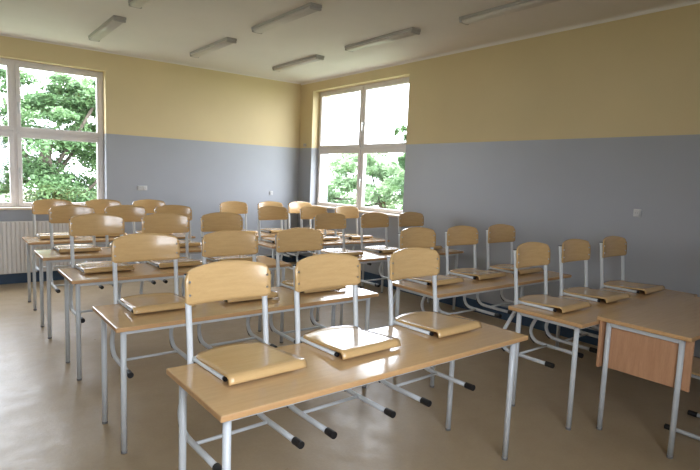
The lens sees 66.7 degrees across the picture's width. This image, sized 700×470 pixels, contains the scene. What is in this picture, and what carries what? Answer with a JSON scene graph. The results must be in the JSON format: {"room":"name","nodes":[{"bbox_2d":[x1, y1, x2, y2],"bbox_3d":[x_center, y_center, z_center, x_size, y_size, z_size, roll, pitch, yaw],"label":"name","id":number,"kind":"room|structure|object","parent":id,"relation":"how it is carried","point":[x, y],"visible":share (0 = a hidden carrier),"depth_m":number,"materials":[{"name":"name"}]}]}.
{"room":"classroom","nodes":[
{"label":"classroom","id":0,"kind":"room"},
{"bbox_2d":[0,36,300,263],"bbox_3d":[-3.783,-1.022,7.838,7.639,3.260,0.380,-3,8,-38],"label":"wall","id":1,"kind":"structure","parent":0,"point":[199,139],"depth_m":8.48,"materials":[{"name":"yellow paint"}]},
{"bbox_2d":[0,221,91,273],"bbox_3d":[-4.523,0.241,7.110,2.030,0.850,0.090,-3,8,-38],"label":"radiator","id":2,"kind":"object","parent":1,"relation":"attached to","point":[13,249],"visible":0.35,"depth_m":7.13,"materials":[{"name":"metal"}]},
{"bbox_2d":[0,58,103,209],"bbox_3d":[-4.495,-1.335,7.101,2.275,1.985,0.265,-3,8,-38],"label":"window","id":3,"kind":"structure","parent":1,"relation":"in","point":[13,131],"depth_m":7.26,"materials":[{"name":"white plastic"}]},
{"bbox_2d":[137,186,146,189],"bbox_3d":[-3.162,-0.716,8.108,0.144,0.072,0.021,-3,8,-38],"label":"wall socket","id":4,"kind":"object","parent":1,"relation":"attached to","point":[138,187],"visible":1,"depth_m":8.11,"materials":[{"name":"plastic"}]},
{"bbox_2d":[0,254,295,283],"bbox_3d":[-3.724,0.545,7.851,6.879,0.150,0.012,-3,8,-38],"label":"baseboard","id":5,"kind":"structure","parent":1,"relation":"attached to","point":[17,277],"depth_m":7.29,"materials":[{"name":"blue paint"}]},
{"bbox_2d":[0,34,299,83],"bbox_3d":[-3.608,-2.608,7.497,6.849,0.020,0.020,-3,8,-38],"label":"trim","id":6,"kind":"structure","parent":1,"relation":"attached to","point":[0,34],"depth_m":7.86,"materials":[{"name":"white paint"}]},
{"bbox_2d":[0,0,685,82],"bbox_3d":[-0.886,-2.210,4.026,7.639,0.150,9.637,-3,8,-38],"label":"ceiling","id":7,"kind":"structure","parent":0,"point":[166,30],"depth_m":5.98,"materials":[{"name":"white paint"}]},
{"bbox_2d":[88,15,125,41],"bbox_3d":[-2.889,-2.430,6.300,0.135,0.058,1.220,-3,8,-38],"label":"ceiling lamp","id":8,"kind":"object","parent":7,"relation":"attached to","point":[112,23],"visible":1,"depth_m":6.16,"materials":[{"name":"white plastic"}]},
{"bbox_2d":[128,0,150,8],"bbox_3d":[-1.772,-2.227,4.827,0.135,0.058,1.220,-3,8,-38],"label":"ceiling lamp","id":9,"kind":"object","parent":7,"relation":"attached to","point":[139,4],"visible":1,"depth_m":5.19,"materials":[{"name":"white plastic"}]},
{"bbox_2d":[190,37,236,57],"bbox_3d":[-1.827,-2.468,7.035,0.135,0.058,1.220,-3,8,-38],"label":"ceiling lamp","id":10,"kind":"object","parent":7,"relation":"attached to","point":[226,41],"visible":1,"depth_m":6.91,"materials":[{"name":"white plastic"}]},
{"bbox_2d":[251,2,321,33],"bbox_3d":[-0.696,-2.269,5.609,0.135,0.058,1.220,-3,8,-38],"label":"ceiling lamp","id":11,"kind":"object","parent":7,"relation":"attached to","point":[309,8],"visible":1,"depth_m":5.49,"materials":[{"name":"white plastic"}]},
{"bbox_2d":[272,54,323,71],"bbox_3d":[-0.779,-2.509,7.795,0.135,0.058,1.220,-3,8,-38],"label":"ceiling lamp","id":12,"kind":"object","parent":7,"relation":"attached to","point":[314,58],"visible":1,"depth_m":7.69,"materials":[{"name":"white plastic"}]},
{"bbox_2d":[274,57,319,70],"bbox_3d":[-0.779,-2.495,7.797,0.122,0.028,1.160,-3,8,-38],"label":"diffuser","id":13,"kind":"object","parent":12,"relation":"attached to","point":[307,60],"depth_m":7.72,"materials":[{"name":"white plastic"}]},
{"bbox_2d":[345,27,420,51],"bbox_3d":[0.355,-2.303,6.309,0.135,0.058,1.220,-3,8,-38],"label":"ceiling lamp","id":14,"kind":"object","parent":7,"relation":"attached to","point":[408,32],"visible":1,"depth_m":6.19,"materials":[{"name":"white plastic"}]},
{"bbox_2d":[459,0,559,24],"bbox_3d":[1.524,-2.108,4.940,0.135,0.058,1.220,-3,8,-38],"label":"ceiling lamp","id":15,"kind":"object","parent":7,"relation":"attached to","point":[520,5],"visible":1,"depth_m":4.99,"materials":[{"name":"white plastic"}]},
{"bbox_2d":[0,262,699,469],"bbox_3d":[-1.019,1.163,4.392,7.639,0.120,9.637,-3,8,-38],"label":"floor","id":16,"kind":"structure","parent":0,"point":[50,419],"depth_m":3.69,"materials":[{"name":"beige laminate"}]},
{"bbox_2d":[22,233,195,309],"bbox_3d":[-2.930,0.401,6.601,1.870,0.768,0.561,-3,8,-38],"label":"table","id":17,"kind":"object","parent":16,"relation":"on","point":[34,241],"visible":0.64,"depth_m":6.12,"materials":[{"name":"brown wood"}]},
{"bbox_2d":[32,199,76,272],"bbox_3d":[-3.504,-0.004,6.325,0.437,0.833,0.489,-2,8,-37],"label":"chair","id":18,"kind":"object","parent":17,"relation":"hanging from","point":[42,206],"visible":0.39,"depth_m":6.33,"materials":[{"name":"brown wood"}]},
{"bbox_2d":[84,199,126,261],"bbox_3d":[-3.057,-0.024,6.670,0.437,0.833,0.489,-2,8,-37],"label":"chair","id":19,"kind":"object","parent":17,"relation":"hanging from","point":[99,205],"visible":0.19,"depth_m":6.74,"materials":[{"name":"brown wood"}]},
{"bbox_2d":[132,199,172,263],"bbox_3d":[-2.607,-0.044,7.019,0.437,0.833,0.489,-2,8,-37],"label":"chair","id":20,"kind":"object","parent":17,"relation":"hanging from","point":[149,205],"visible":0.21,"depth_m":7.10,"materials":[{"name":"brown wood"}]},
{"bbox_2d":[34,246,201,338],"bbox_3d":[-2.230,0.529,5.651,1.870,0.772,0.561,-3,8,-38],"label":"table","id":21,"kind":"object","parent":16,"relation":"on","point":[48,255],"visible":0.46,"depth_m":5.12,"materials":[{"name":"brown wood"}]},
{"bbox_2d":[49,205,103,292],"bbox_3d":[-2.778,0.121,5.395,0.437,0.833,0.489,-2,8,-37],"label":"chair","id":22,"kind":"object","parent":21,"relation":"hanging from","point":[63,213],"visible":0.73,"depth_m":5.41,"materials":[{"name":"brown wood"}]},
{"bbox_2d":[104,205,155,285],"bbox_3d":[-2.366,0.103,5.713,0.437,0.833,0.489,-3,8,-38],"label":"chair","id":23,"kind":"object","parent":21,"relation":"hanging from","point":[129,213],"visible":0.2,"depth_m":5.81,"materials":[{"name":"brown wood"}]},
{"bbox_2d":[154,205,200,282],"bbox_3d":[-1.956,0.085,6.030,0.437,0.833,0.489,-2,8,-37],"label":"chair","id":24,"kind":"object","parent":21,"relation":"hanging from","point":[179,209],"visible":0.36,"depth_m":6.11,"materials":[{"name":"brown wood"}]},
{"bbox_2d":[58,255,290,380],"bbox_3d":[-1.476,0.658,4.709,1.870,0.778,0.561,-3,8,-38],"label":"table","id":25,"kind":"object","parent":16,"relation":"on","point":[142,271],"visible":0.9,"depth_m":4.28,"materials":[{"name":"brown wood"}]},
{"bbox_2d":[69,213,133,322],"bbox_3d":[-2.061,0.249,4.423,0.437,0.833,0.489,-3,8,-38],"label":"chair","id":26,"kind":"object","parent":25,"relation":"hanging from","point":[94,224],"visible":0.71,"depth_m":4.46,"materials":[{"name":"brown wood"}]},
{"bbox_2d":[139,213,201,296],"bbox_3d":[-1.604,0.229,4.777,0.437,0.833,0.489,-3,8,-38],"label":"chair","id":27,"kind":"object","parent":25,"relation":"hanging from","point":[157,222],"visible":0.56,"depth_m":4.84,"materials":[{"name":"brown wood"}]},
{"bbox_2d":[200,212,257,261],"bbox_3d":[-1.173,0.210,5.111,0.437,0.833,0.489,-3,8,-38],"label":"chair","id":28,"kind":"object","parent":25,"relation":"hanging from","point":[217,221],"visible":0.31,"depth_m":5.16,"materials":[{"name":"brown wood"}]},
{"bbox_2d":[92,285,378,453],"bbox_3d":[-0.707,0.813,3.700,1.870,0.748,0.561,-3,8,-38],"label":"table","id":29,"kind":"object","parent":16,"relation":"on","point":[119,318],"visible":0.77,"depth_m":3.31,"materials":[{"name":"brown wood"}]},
{"bbox_2d":[110,233,195,377],"bbox_3d":[-1.270,0.418,3.433,0.437,0.833,0.489,-2,8,-37],"label":"chair","id":30,"kind":"object","parent":29,"relation":"hanging from","point":[136,247],"visible":0.84,"depth_m":3.49,"materials":[{"name":"brown wood"}]},
{"bbox_2d":[197,230,277,348],"bbox_3d":[-0.798,0.397,3.799,0.437,0.833,0.489,-2,8,-37],"label":"chair","id":31,"kind":"object","parent":29,"relation":"hanging from","point":[225,242],"visible":0.48,"depth_m":3.88,"materials":[{"name":"brown wood"}]},
{"bbox_2d":[269,228,345,343],"bbox_3d":[-0.327,0.376,4.163,0.437,0.833,0.489,-3,8,-38],"label":"chair","id":32,"kind":"object","parent":29,"relation":"hanging from","point":[294,239],"visible":0.6,"depth_m":4.22,"materials":[{"name":"brown wood"}]},
{"bbox_2d":[255,229,341,248],"bbox_3d":[-0.996,0.339,7.920,1.870,0.758,0.561,-3,8,-38],"label":"table","id":33,"kind":"object","parent":16,"relation":"on","point":[328,232],"visible":0.15,"depth_m":7.92,"materials":[{"name":"brown wood"}]},
{"bbox_2d":[219,201,257,232],"bbox_3d":[-1.607,-0.059,7.617,0.437,0.833,0.489,-3,8,-38],"label":"chair","id":34,"kind":"object","parent":33,"relation":"hanging from","point":[236,207],"visible":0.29,"depth_m":7.72,"materials":[{"name":"brown wood"}]},
{"bbox_2d":[257,201,292,257],"bbox_3d":[-1.133,-0.080,7.983,0.437,0.833,0.489,-3,8,-38],"label":"chair","id":35,"kind":"object","parent":33,"relation":"hanging from","point":[266,203],"visible":0.45,"depth_m":8.02,"materials":[{"name":"brown wood"}]},
{"bbox_2d":[285,201,322,257],"bbox_3d":[-0.714,-0.099,8.306,0.437,0.833,0.489,-2,8,-37],"label":"chair","id":36,"kind":"object","parent":33,"relation":"hanging from","point":[293,207],"visible":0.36,"depth_m":8.35,"materials":[{"name":"brown wood"}]},
{"bbox_2d":[256,237,389,292],"bbox_3d":[-0.367,0.450,7.130,1.870,0.758,0.561,-3,8,-38],"label":"table","id":37,"kind":"object","parent":16,"relation":"on","point":[366,241],"visible":0.52,"depth_m":7.08,"materials":[{"name":"brown wood"}]},
{"bbox_2d":[257,206,292,273],"bbox_3d":[-0.929,0.049,6.863,0.437,0.833,0.489,-3,8,-38],"label":"chair","id":38,"kind":"object","parent":37,"relation":"hanging from","point":[266,212],"visible":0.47,"depth_m":6.94,"materials":[{"name":"brown wood"}]},
{"bbox_2d":[296,206,339,262],"bbox_3d":[-0.425,0.027,7.253,0.437,0.833,0.489,-2,8,-37],"label":"chair","id":39,"kind":"object","parent":37,"relation":"hanging from","point":[307,212],"visible":0.42,"depth_m":7.31,"materials":[{"name":"brown wood"}]},
{"bbox_2d":[332,206,372,264],"bbox_3d":[0.026,0.007,7.603,0.437,0.833,0.489,-3,8,-38],"label":"chair","id":40,"kind":"object","parent":37,"relation":"hanging from","point":[348,211],"visible":0.6,"depth_m":7.69,"materials":[{"name":"brown wood"}]},
{"bbox_2d":[166,314,527,469],"bbox_3d":[0.094,0.950,2.710,1.870,0.753,0.561,-3,8,-38],"label":"table","id":41,"kind":"object","parent":16,"relation":"on","point":[325,373],"visible":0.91,"depth_m":2.35,"materials":[{"name":"brown wood"}]},
{"bbox_2d":[177,260,306,469],"bbox_3d":[-0.490,0.553,2.428,0.437,0.833,0.489,-3,8,-39],"label":"chair","id":42,"kind":"object","parent":41,"relation":"hanging from","point":[236,363],"visible":0.83,"depth_m":2.44,"materials":[{"name":"brown wood"}]},
{"bbox_2d":[286,253,400,438],"bbox_3d":[-0.039,0.532,2.782,0.437,0.833,0.489,-3,8,-39],"label":"chair","id":43,"kind":"object","parent":41,"relation":"hanging from","point":[328,270],"visible":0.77,"depth_m":2.79,"materials":[{"name":"brown wood"}]},
{"bbox_2d":[378,247,481,406],"bbox_3d":[0.474,0.509,3.184,0.437,0.833,0.489,-3,8,-40],"label":"chair","id":44,"kind":"object","parent":41,"relation":"hanging from","point":[412,262],"visible":0.81,"depth_m":3.19,"materials":[{"name":"brown wood"}]},
{"bbox_2d":[313,247,463,325],"bbox_3d":[0.482,0.577,6.262,1.870,0.758,0.561,-3,8,-38],"label":"table","id":45,"kind":"object","parent":16,"relation":"on","point":[368,256],"visible":0.28,"depth_m":5.92,"materials":[{"name":"brown wood"}]},
{"bbox_2d":[314,213,362,287],"bbox_3d":[-0.149,0.180,5.942,0.437,0.833,0.489,-3,8,-38],"label":"chair","id":46,"kind":"object","parent":45,"relation":"hanging from","point":[322,221],"visible":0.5,"depth_m":6.01,"materials":[{"name":"brown wood"}]},
{"bbox_2d":[360,212,398,286],"bbox_3d":[0.373,0.157,6.346,0.437,0.833,0.489,-3,8,-38],"label":"chair","id":47,"kind":"object","parent":45,"relation":"hanging from","point":[372,219],"visible":0.77,"depth_m":6.40,"materials":[{"name":"brown wood"}]},
{"bbox_2d":[398,212,441,248],"bbox_3d":[0.856,0.135,6.720,0.437,0.833,0.489,-3,8,-38],"label":"chair","id":48,"kind":"object","parent":45,"relation":"hanging from","point":[405,219],"visible":0.35,"depth_m":6.80,"materials":[{"name":"brown wood"}]},
{"bbox_2d":[393,269,571,387],"bbox_3d":[1.222,0.762,4.842,1.870,0.755,0.561,-3,8,-38],"label":"table","id":49,"kind":"object","parent":16,"relation":"on","point":[470,286],"visible":0.45,"depth_m":4.45,"materials":[{"name":"brown wood"}]},
{"bbox_2d":[393,227,463,319],"bbox_3d":[0.666,0.363,4.581,0.437,0.833,0.489,-3,8,-38],"label":"chair","id":50,"kind":"object","parent":49,"relation":"hanging from","point":[422,237],"visible":0.56,"depth_m":4.62,"materials":[{"name":"brown wood"}]},
{"bbox_2d":[438,225,505,317],"bbox_3d":[1.132,0.342,4.940,0.437,0.833,0.489,-2,8,-37],"label":"chair","id":51,"kind":"object","parent":49,"relation":"hanging from","point":[455,235],"visible":0.8,"depth_m":4.99,"materials":[{"name":"brown wood"}]},
{"bbox_2d":[476,224,542,314],"bbox_3d":[1.603,0.322,5.304,0.437,0.833,0.489,-2,8,-37],"label":"chair","id":52,"kind":"object","parent":49,"relation":"hanging from","point":[497,233],"visible":0.74,"depth_m":5.34,"materials":[{"name":"brown wood"}]},
{"bbox_2d":[508,288,697,430],"bbox_3d":[2.031,0.873,4.211,1.870,0.735,0.561,-3,8,-38],"label":"table","id":53,"kind":"object","parent":16,"relation":"on","point":[583,318],"visible":0.49,"depth_m":3.75,"materials":[{"name":"brown wood"}]},
{"bbox_2d":[501,242,590,368],"bbox_3d":[1.452,0.484,3.933,0.437,0.833,0.489,-3,8,-38],"label":"chair","id":54,"kind":"object","parent":53,"relation":"hanging from","point":[527,254],"visible":0.84,"depth_m":3.95,"materials":[{"name":"brown wood"}]},
{"bbox_2d":[544,239,629,353],"bbox_3d":[1.930,0.463,4.303,0.437,0.833,0.489,-3,8,-38],"label":"chair","id":55,"kind":"object","parent":53,"relation":"hanging from","point":[570,250],"visible":0.71,"depth_m":4.31,"materials":[{"name":"brown wood"}]},
{"bbox_2d":[589,236,664,329],"bbox_3d":[2.444,0.440,4.700,0.437,0.833,0.489,-3,8,-38],"label":"chair","id":56,"kind":"object","parent":53,"relation":"hanging from","point":[611,246],"visible":0.64,"depth_m":4.70,"materials":[{"name":"brown wood"}]},
{"bbox_2d":[596,294,699,458],"bbox_3d":[2.333,0.920,3.748,1.400,0.765,0.560,-3,8,-38],"label":"desk","id":57,"kind":"object","parent":16,"relation":"on","point":[654,341],"visible":1,"depth_m":3.37,"materials":[{"name":"brown wood"}]},
{"bbox_2d":[664,356,699,440],"bbox_3d":[2.426,0.910,3.507,0.437,0.833,0.489,-3,8,-38],"label":"chair","id":58,"kind":"object","parent":16,"relation":"on","point":[696,361],"visible":0.53,"depth_m":3.53,"materials":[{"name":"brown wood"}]},
{"bbox_2d":[296,3,699,356],"bbox_3d":[1.916,-0.643,6.429,0.380,3.260,8.877,-3,8,-38],"label":"wall","id":59,"kind":"structure","parent":0,"point":[554,138],"depth_m":5.68,"materials":[{"name":"grey paint"}]},
{"bbox_2d":[312,77,408,216],"bbox_3d":[0.120,-1.385,8.532,0.265,2.020,2.410,-3,8,-38],"label":"window","id":60,"kind":"structure","parent":59,"relation":"in","point":[362,148],"depth_m":8.55,"materials":[{"name":"white plastic"}]},
{"bbox_2d":[298,254,699,357],"bbox_3d":[1.704,0.909,6.473,0.012,0.150,8.865,-3,8,-38],"label":"baseboard","id":61,"kind":"structure","parent":59,"relation":"attached to","point":[526,321],"depth_m":6.30,"materials":[{"name":"blue paint"}]},
{"bbox_2d":[300,0,699,84],"bbox_3d":[1.815,-2.238,6.129,0.035,0.035,8.877,-3,8,-38],"label":"trim","id":62,"kind":"structure","parent":59,"relation":"attached to","point":[687,2],"depth_m":5.87,"materials":[{"name":"white paint"}]},
{"bbox_2d":[633,209,640,216],"bbox_3d":[2.734,-0.210,5.069,0.021,0.072,0.072,-3,8,-38],"label":"wall socket","id":63,"kind":"object","parent":59,"relation":"attached to","point":[637,212],"visible":1,"depth_m":5.06,"materials":[{"name":"plastic"}]},
{"label":"outside","id":64,"kind":"structure","parent":0,"visible":0},
{"bbox_2d":[0,189,402,210],"bbox_3d":[2.587,0.327,21.201,90.000,0.200,90.000,-3,8,-38],"label":"lawn","id":65,"kind":"structure","parent":64,"point":[2,198],"depth_m":47.16,"materials":[{"name":"green plant"}]},
{"bbox_2d":[0,66,96,201],"bbox_3d":[-8.476,-1.968,14.251,4.259,5.015,5.697,5,7,26],"label":"broadleaf tree","id":66,"kind":"object","parent":65,"relation":"on","point":[41,169],"visible":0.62,"depth_m":14.13,"materials":[{"name":"green plant"}]},
{"bbox_2d":[34,73,96,199],"bbox_3d":[-7.532,-2.493,17.469,3.887,5.438,5.432,8,8,41],"label":"broadleaf tree","id":67,"kind":"object","parent":65,"relation":"on","point":[93,168],"visible":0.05,"depth_m":16.41,"materials":[{"name":"green plant"}]},
{"bbox_2d":[327,153,404,209],"bbox_3d":[0.061,-1.775,21.751,6.619,3.694,3.718,4,6,11],"label":"broadleaf tree","id":68,"kind":"object","parent":65,"relation":"on","point":[382,169],"visible":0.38,"depth_m":21.01,"materials":[{"name":"green plant"}]},
{"bbox_2d":[391,122,406,209],"bbox_3d":[2.983,-2.084,18.551,3.159,5.216,3.702,3,6,9],"label":"broadleaf tree","id":69,"kind":"object","parent":65,"relation":"on","point":[401,160],"visible":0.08,"depth_m":18.69,"materials":[{"name":"green plant"}]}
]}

